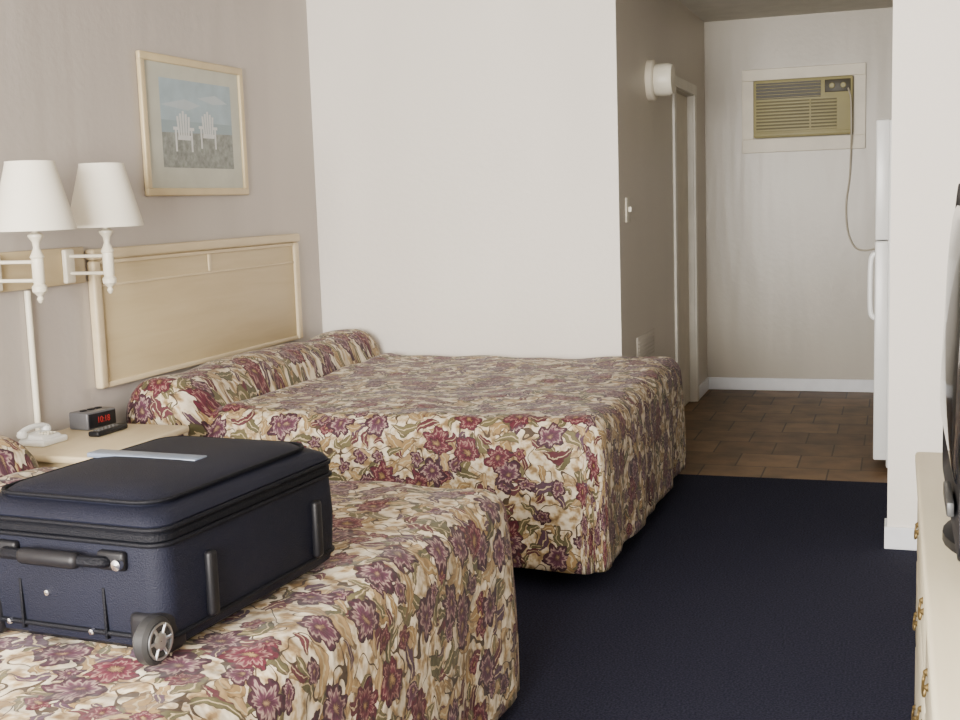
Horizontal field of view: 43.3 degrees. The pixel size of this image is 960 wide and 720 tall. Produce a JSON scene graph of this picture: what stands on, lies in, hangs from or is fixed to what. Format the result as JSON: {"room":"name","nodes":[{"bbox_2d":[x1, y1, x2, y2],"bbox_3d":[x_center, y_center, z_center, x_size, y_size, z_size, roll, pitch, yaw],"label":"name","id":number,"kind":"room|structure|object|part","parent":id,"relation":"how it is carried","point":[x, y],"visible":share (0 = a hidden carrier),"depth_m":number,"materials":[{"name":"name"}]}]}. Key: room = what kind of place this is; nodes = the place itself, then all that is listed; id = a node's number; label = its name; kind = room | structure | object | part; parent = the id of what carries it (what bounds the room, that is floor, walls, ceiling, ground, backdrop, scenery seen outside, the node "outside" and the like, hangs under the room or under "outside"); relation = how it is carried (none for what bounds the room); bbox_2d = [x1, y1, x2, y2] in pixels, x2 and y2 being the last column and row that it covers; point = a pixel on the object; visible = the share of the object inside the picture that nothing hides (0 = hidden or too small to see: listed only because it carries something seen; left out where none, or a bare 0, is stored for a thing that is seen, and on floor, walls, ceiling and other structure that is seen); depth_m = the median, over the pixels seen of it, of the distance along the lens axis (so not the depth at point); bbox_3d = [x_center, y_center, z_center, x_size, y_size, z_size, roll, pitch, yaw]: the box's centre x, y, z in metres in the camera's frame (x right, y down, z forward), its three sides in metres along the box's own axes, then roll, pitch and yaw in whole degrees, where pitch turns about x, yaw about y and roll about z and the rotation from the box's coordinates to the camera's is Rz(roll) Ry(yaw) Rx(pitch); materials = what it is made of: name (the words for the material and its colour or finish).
{"room":"hotel room","nodes":[
{"label":"hotel room","id":0,"kind":"room"},
{"bbox_2d":[0,0,322,441],"bbox_3d":[-2.048,-0.195,2.828,0.100,2.488,7.427,1,8,19],"label":"wall","id":1,"kind":"structure","parent":0,"point":[69,97],"depth_m":4.59,"materials":[{"name":"paint"}]},
{"bbox_2d":[24,290,40,430],"bbox_3d":[-1.529,0.101,4.155,0.022,0.680,0.022,1,8,19],"label":"cord cover","id":2,"kind":"object","parent":1,"relation":"attached to","point":[27,294],"visible":0.66,"depth_m":4.13,"materials":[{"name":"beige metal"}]},
{"bbox_2d":[0,247,85,292],"bbox_3d":[-1.545,-0.304,4.092,0.023,0.130,0.630,1,8,19],"label":"board","id":3,"kind":"object","parent":1,"relation":"attached to","point":[53,268],"visible":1,"depth_m":4.18,"materials":[{"name":"brown wood"}]},
{"bbox_2d":[0,160,76,302],"bbox_3d":[-1.427,-0.407,3.870,0.258,0.451,0.285,-7,9,-33],"label":"wall lamp","id":4,"kind":"object","parent":3,"relation":"attached to","point":[33,198],"visible":1,"depth_m":3.77,"materials":[{"name":"white fabric"}]},
{"bbox_3d":[-1.496,-0.315,3.898,0.167,0.012,0.011,1,8,19],"label":"swing arm","id":5,"kind":"part","parent":4,"relation":"part of","materials":[{"name":"beige metal"}]},
{"bbox_3d":[-1.494,-0.256,3.905,0.167,0.012,0.011,1,8,19],"label":"swing arm","id":6,"kind":"part","parent":4,"relation":"part of","materials":[{"name":"beige metal"}]},
{"bbox_3d":[-1.417,-0.310,3.871,0.048,0.258,0.048,1,8,19],"label":"stem","id":7,"kind":"part","parent":4,"relation":"part of","materials":[{"name":"beige metal"}]},
{"bbox_3d":[-1.423,-0.521,3.843,0.258,0.218,0.258,1,8,19],"label":"lamp shade","id":8,"kind":"part","parent":4,"relation":"part of","materials":[{"name":"white fabric"}]},
{"bbox_2d":[61,163,143,293],"bbox_3d":[-1.313,-0.455,4.208,0.279,0.451,0.258,-5,8,-20],"label":"wall lamp","id":9,"kind":"object","parent":3,"relation":"attached to","point":[103,196],"visible":0.93,"depth_m":4.12,"materials":[{"name":"white fabric"}]},
{"bbox_3d":[-1.377,-0.365,4.250,0.162,0.012,0.011,1,8,19],"label":"swing arm","id":10,"kind":"part","parent":9,"relation":"part of","materials":[{"name":"beige metal"}]},
{"bbox_3d":[-1.375,-0.306,4.258,0.162,0.012,0.011,1,8,19],"label":"swing arm","id":11,"kind":"part","parent":9,"relation":"part of","materials":[{"name":"beige metal"}]},
{"bbox_3d":[-1.307,-0.572,4.196,0.258,0.218,0.258,1,8,19],"label":"lamp shade","id":12,"kind":"part","parent":9,"relation":"part of","materials":[{"name":"white fabric"}]},
{"bbox_3d":[-1.300,-0.360,4.224,0.048,0.258,0.048,1,8,19],"label":"stem","id":13,"kind":"part","parent":9,"relation":"part of","materials":[{"name":"beige metal"}]},
{"bbox_2d":[136,50,248,195],"bbox_3d":[-1.194,-0.977,5.097,0.020,0.563,0.790,1,8,19],"label":"framed picture","id":14,"kind":"object","parent":1,"relation":"attached to","point":[192,113],"visible":1,"depth_m":5.06,"materials":[{"name":"beige wood"}]},
{"bbox_2d":[158,77,233,168],"bbox_3d":[-1.190,-0.991,5.110,0.001,0.358,0.550,1,8,19],"label":"print","id":15,"kind":"object","parent":14,"relation":"attached to","point":[196,114],"depth_m":5.09,"materials":[{"name":"multicoloured paper"}]},
{"bbox_2d":[85,233,302,388],"bbox_3d":[-1.155,-0.256,5.203,0.040,0.517,1.632,1,8,19],"label":"headboard","id":16,"kind":"object","parent":1,"relation":"attached to","point":[170,307],"visible":0.96,"depth_m":5.05,"materials":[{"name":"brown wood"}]},
{"bbox_3d":[-1.412,-0.129,4.469,0.034,0.475,0.045,1,8,19],"label":"rail","id":17,"kind":"part","parent":16,"relation":"part of","materials":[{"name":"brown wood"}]},
{"bbox_3d":[-0.903,-0.341,5.944,0.034,0.475,0.045,1,8,19],"label":"rail","id":18,"kind":"part","parent":16,"relation":"part of","materials":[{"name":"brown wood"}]},
{"bbox_2d":[306,0,621,358],"bbox_3d":[-0.087,-0.671,5.947,1.572,2.488,0.012,1,8,19],"label":"wall","id":19,"kind":"structure","parent":0,"point":[466,152],"depth_m":5.90,"materials":[{"name":"paint"}]},
{"bbox_2d":[616,0,706,384],"bbox_3d":[1.054,-0.847,6.996,0.100,2.488,2.738,1,8,19],"label":"wall","id":20,"kind":"structure","parent":0,"point":[661,31],"depth_m":6.46,"materials":[{"name":"paint"}]},
{"bbox_2d":[625,197,631,222],"bbox_3d":[0.721,-0.725,5.839,0.024,0.120,0.076,1,8,19],"label":"light switch","id":21,"kind":"object","parent":20,"relation":"attached to","point":[628,209],"visible":1,"depth_m":5.82,"materials":[{"name":"beige plastic"}]},
{"bbox_2d":[637,328,654,356],"bbox_3d":[0.870,-0.057,6.321,0.008,0.170,0.460,1,8,19],"label":"air vent","id":22,"kind":"object","parent":20,"relation":"in","point":[645,342],"visible":0.73,"depth_m":6.32,"materials":[{"name":"metal"}]},
{"bbox_2d":[645,60,675,100],"bbox_3d":[0.944,-1.459,6.297,0.132,0.212,0.212,1,8,19],"label":"wall light","id":23,"kind":"object","parent":20,"relation":"attached to","point":[660,80],"visible":1,"depth_m":6.23,"materials":[{"name":"white glass"}]},
{"bbox_3d":[0.899,-1.460,6.313,0.038,0.212,0.212,1,8,19],"label":"plate","id":24,"kind":"part","parent":23,"relation":"part of","materials":[{"name":"beige paint"}]},
{"bbox_3d":[0.962,-1.459,6.291,0.094,0.166,0.166,1,8,19],"label":"glass","id":25,"kind":"part","parent":23,"relation":"part of","materials":[{"name":"white glass"}]},
{"bbox_2d":[676,92,689,405],"bbox_3d":[1.240,-0.657,7.490,0.085,1.959,0.678,1,8,19],"label":"door","id":26,"kind":"structure","parent":20,"relation":"in","point":[682,164],"depth_m":7.62,"materials":[{"name":"beige paint"}]},
{"bbox_2d":[672,75,698,401],"bbox_3d":[1.230,-0.690,7.488,0.118,2.035,0.820,1,8,19],"label":"trim","id":27,"kind":"structure","parent":20,"relation":"attached to","point":[683,87],"depth_m":7.74,"materials":[{"name":"white wood"}]},
{"bbox_2d":[699,377,708,398],"bbox_3d":[1.145,0.345,7.127,0.014,0.085,2.723,1,8,19],"label":"baseboard","id":28,"kind":"structure","parent":20,"relation":"attached to","point":[704,386],"depth_m":8.20,"materials":[{"name":"white wood"}]},
{"bbox_2d":[498,389,916,719],"bbox_3d":[0.183,0.914,3.685,3.787,0.080,10.177,1,8,19],"label":"floor","id":29,"kind":"structure","parent":0,"point":[735,598],"depth_m":4.10,"materials":[{"name":"blue carpet"}]},
{"bbox_2d":[18,424,188,467],"bbox_3d":[-1.300,0.562,4.121,0.447,0.600,0.550,1,8,19],"label":"nightstand","id":30,"kind":"object","parent":29,"relation":"on","point":[75,449],"visible":0.06,"depth_m":4.01,"materials":[{"name":"brown wood"}]},
{"bbox_2d":[16,423,67,446],"bbox_3d":[-1.454,0.245,4.019,0.105,0.066,0.154,1,8,19],"label":"telephone","id":31,"kind":"object","parent":30,"relation":"on","point":[44,437],"visible":1,"depth_m":3.99,"materials":[{"name":"white plastic"}]},
{"bbox_2d":[69,406,115,430],"bbox_3d":[-1.375,0.205,4.299,0.094,0.066,0.140,2,8,27],"label":"clock radio","id":32,"kind":"object","parent":30,"relation":"on","point":[96,417],"visible":1,"depth_m":4.25,"materials":[{"name":"silver metal"}]},
{"bbox_2d":[88,423,127,436],"bbox_3d":[-1.284,0.240,4.176,0.045,0.022,0.170,1,8,19],"label":"remote control","id":33,"kind":"object","parent":30,"relation":"on","point":[111,428],"visible":1,"depth_m":4.15,"materials":[{"name":"black plastic"}]},
{"bbox_2d":[0,435,519,719],"bbox_3d":[-1.024,0.676,2.719,1.830,0.722,1.751,1,8,19],"label":"bed","id":34,"kind":"object","parent":29,"relation":"on","point":[411,614],"visible":0.58,"depth_m":2.39,"materials":[{"name":"multicoloured fabric"}]},
{"bbox_2d":[0,436,334,665],"bbox_3d":[-0.601,0.319,2.308,0.444,0.272,0.675,1,8,23],"label":"suitcase","id":35,"kind":"object","parent":34,"relation":"on","point":[146,547],"visible":1,"depth_m":2.09,"materials":[{"name":"blue fabric"}]},
{"bbox_3d":[-0.821,0.328,2.095,0.056,0.033,0.016,1,8,23],"label":"handle mount","id":36,"kind":"part","parent":35,"relation":"part of","materials":[{"name":"black plastic"}]},
{"bbox_3d":[-0.720,0.332,2.039,0.238,0.023,0.040,1,8,23],"label":"carry handle","id":37,"kind":"part","parent":35,"relation":"part of","materials":[{"name":"black plastic"}]},
{"bbox_3d":[-0.609,0.332,2.005,0.056,0.033,0.016,1,8,23],"label":"handle mount","id":38,"kind":"part","parent":35,"relation":"part of","materials":[{"name":"black plastic"}]},
{"bbox_3d":[-0.605,0.223,2.306,0.422,0.037,0.572,1,8,23],"label":"lid","id":39,"kind":"part","parent":35,"relation":"part of","materials":[{"name":"blue fabric"}]},
{"bbox_2d":[126,329,685,573],"bbox_3d":[-0.185,0.322,5.117,1.845,0.743,1.800,1,8,19],"label":"bed","id":40,"kind":"object","parent":29,"relation":"on","point":[578,454],"visible":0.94,"depth_m":4.48,"materials":[{"name":"multicoloured fabric"}]},
{"bbox_2d":[867,119,891,467],"bbox_3d":[2.267,-0.321,5.865,0.728,1.660,0.700,1,8,19],"label":"refrigerator","id":41,"kind":"object","parent":29,"relation":"on","point":[881,315],"visible":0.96,"depth_m":5.63,"materials":[{"name":"white metal"}]},
{"bbox_3d":[1.845,-0.349,5.686,0.045,0.326,0.023,1,8,19],"label":"handle","id":42,"kind":"part","parent":41,"relation":"part of","materials":[{"name":"white plastic"}]},
{"bbox_3d":[1.992,-0.084,5.994,0.062,1.035,0.700,1,8,19],"label":"door","id":43,"kind":"part","parent":41,"relation":"part of","materials":[{"name":"white metal"}]},
{"bbox_3d":[1.966,-0.874,5.890,0.062,0.550,0.700,1,8,19],"label":"door","id":44,"kind":"part","parent":41,"relation":"part of","materials":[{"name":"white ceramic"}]},
{"bbox_2d":[911,452,959,719],"bbox_3d":[0.988,0.701,1.913,0.558,0.750,1.758,1,8,19],"label":"dresser","id":45,"kind":"object","parent":29,"relation":"on","point":[936,625],"visible":1,"depth_m":1.90,"materials":[{"name":"brown wood"}]},
{"bbox_3d":[0.956,0.785,2.665,0.010,0.029,0.074,1,8,19],"label":"handle","id":46,"kind":"part","parent":45,"relation":"part of","materials":[{"name":"gold metal"}]},
{"bbox_3d":[0.948,0.572,2.637,0.010,0.029,0.074,1,8,19],"label":"handle","id":47,"kind":"part","parent":45,"relation":"part of","materials":[{"name":"gold metal"}]},
{"bbox_3d":[0.885,0.820,2.419,0.018,0.210,0.835,1,8,19],"label":"drawer","id":48,"kind":"part","parent":45,"relation":"part of","materials":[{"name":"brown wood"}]},
{"bbox_3d":[0.942,0.371,2.611,0.010,0.029,0.074,1,8,19],"label":"handle","id":49,"kind":"part","parent":45,"relation":"part of","materials":[{"name":"gold metal"}]},
{"bbox_3d":[0.782,0.641,2.155,0.010,0.029,0.074,1,8,19],"label":"handle","id":50,"kind":"part","parent":45,"relation":"part of","materials":[{"name":"gold metal"}]},
{"bbox_3d":[0.775,0.440,2.128,0.010,0.029,0.074,1,8,19],"label":"handle","id":51,"kind":"part","parent":45,"relation":"part of","materials":[{"name":"gold metal"}]},
{"bbox_3d":[0.878,0.607,2.391,0.018,0.190,0.835,1,8,19],"label":"drawer","id":52,"kind":"part","parent":45,"relation":"part of","materials":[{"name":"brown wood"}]},
{"bbox_3d":[0.872,0.406,2.365,0.018,0.185,0.835,1,8,19],"label":"drawer","id":53,"kind":"part","parent":45,"relation":"part of","materials":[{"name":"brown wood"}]},
{"bbox_3d":[0.665,0.486,1.810,0.010,0.029,0.074,1,8,19],"label":"handle","id":54,"kind":"part","parent":45,"relation":"part of","materials":[{"name":"gold metal"}]},
{"bbox_3d":[0.595,0.521,1.564,0.018,0.185,0.835,1,8,19],"label":"drawer","id":55,"kind":"part","parent":45,"relation":"part of","materials":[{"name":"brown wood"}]},
{"bbox_2d":[940,183,959,561],"bbox_3d":[0.991,0.008,1.965,0.442,0.610,0.680,1,8,19],"label":"television","id":56,"kind":"object","parent":45,"relation":"on","point":[950,361],"visible":1,"depth_m":1.94,"materials":[{"name":"black plastic"}]},
{"bbox_2d":[679,0,892,21],"bbox_3d":[0.098,-1.631,3.350,3.787,0.080,10.177,1,8,19],"label":"ceiling","id":57,"kind":"structure","parent":0,"point":[706,10],"depth_m":7.57,"materials":[{"name":"paint"}]},
{"bbox_2d":[704,7,892,379],"bbox_3d":[2.512,-1.026,7.982,2.214,2.488,0.100,1,8,19],"label":"wall","id":58,"kind":"structure","parent":0,"point":[786,281],"depth_m":8.10,"materials":[{"name":"paint"}]},
{"bbox_2d":[709,377,873,391],"bbox_3d":[2.533,0.172,8.085,2.014,0.085,0.015,1,8,19],"label":"baseboard","id":59,"kind":"structure","parent":58,"relation":"attached to","point":[721,383],"depth_m":8.22,"materials":[{"name":"white wood"}]},
{"bbox_2d":[742,62,865,153],"bbox_3d":[2.126,-1.652,7.956,0.787,0.545,0.030,1,8,19],"label":"trim","id":60,"kind":"structure","parent":58,"relation":"attached to","point":[749,144],"depth_m":7.94,"materials":[{"name":"beige paint"}]},
{"bbox_2d":[753,75,874,250],"bbox_3d":[2.279,-1.273,7.907,0.958,1.134,0.116,1,8,19],"label":"air conditioner","id":61,"kind":"object","parent":58,"relation":"attached to","point":[815,106],"visible":0.96,"depth_m":7.88,"materials":[{"name":"beige plastic"}]},
{"bbox_2d":[756,99,836,131],"bbox_3d":[2.065,-1.600,7.899,0.510,0.195,0.014,1,8,19],"label":"grille","id":62,"kind":"object","parent":61,"relation":"attached to","point":[772,115],"depth_m":7.90,"materials":[{"name":"beige plastic"}]},
{"bbox_3d":[2.306,-1.771,7.795,0.160,0.080,0.008,1,8,19],"label":"control panel","id":63,"kind":"part","parent":61,"relation":"part of","materials":[{"name":"brown plastic"}]},
{"bbox_3d":[2.555,-1.231,7.814,0.374,1.057,0.108,1,8,19],"label":"power cord","id":64,"kind":"part","parent":61,"relation":"part of","materials":[{"name":"beige plastic"}]},
{"bbox_2d":[887,0,959,527],"bbox_3d":[1.943,-0.524,4.319,0.901,2.488,0.120,1,8,19],"label":"wall partition","id":65,"kind":"structure","parent":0,"point":[925,145],"depth_m":4.38,"materials":[{"name":"paint"}]},
{"bbox_2d":[884,518,916,550],"bbox_3d":[1.853,0.666,4.514,0.651,0.085,0.132,1,8,19],"label":"baseboard","id":66,"kind":"structure","parent":65,"relation":"attached to","point":[901,538],"depth_m":4.54,"materials":[{"name":"white wood"}]}
]}

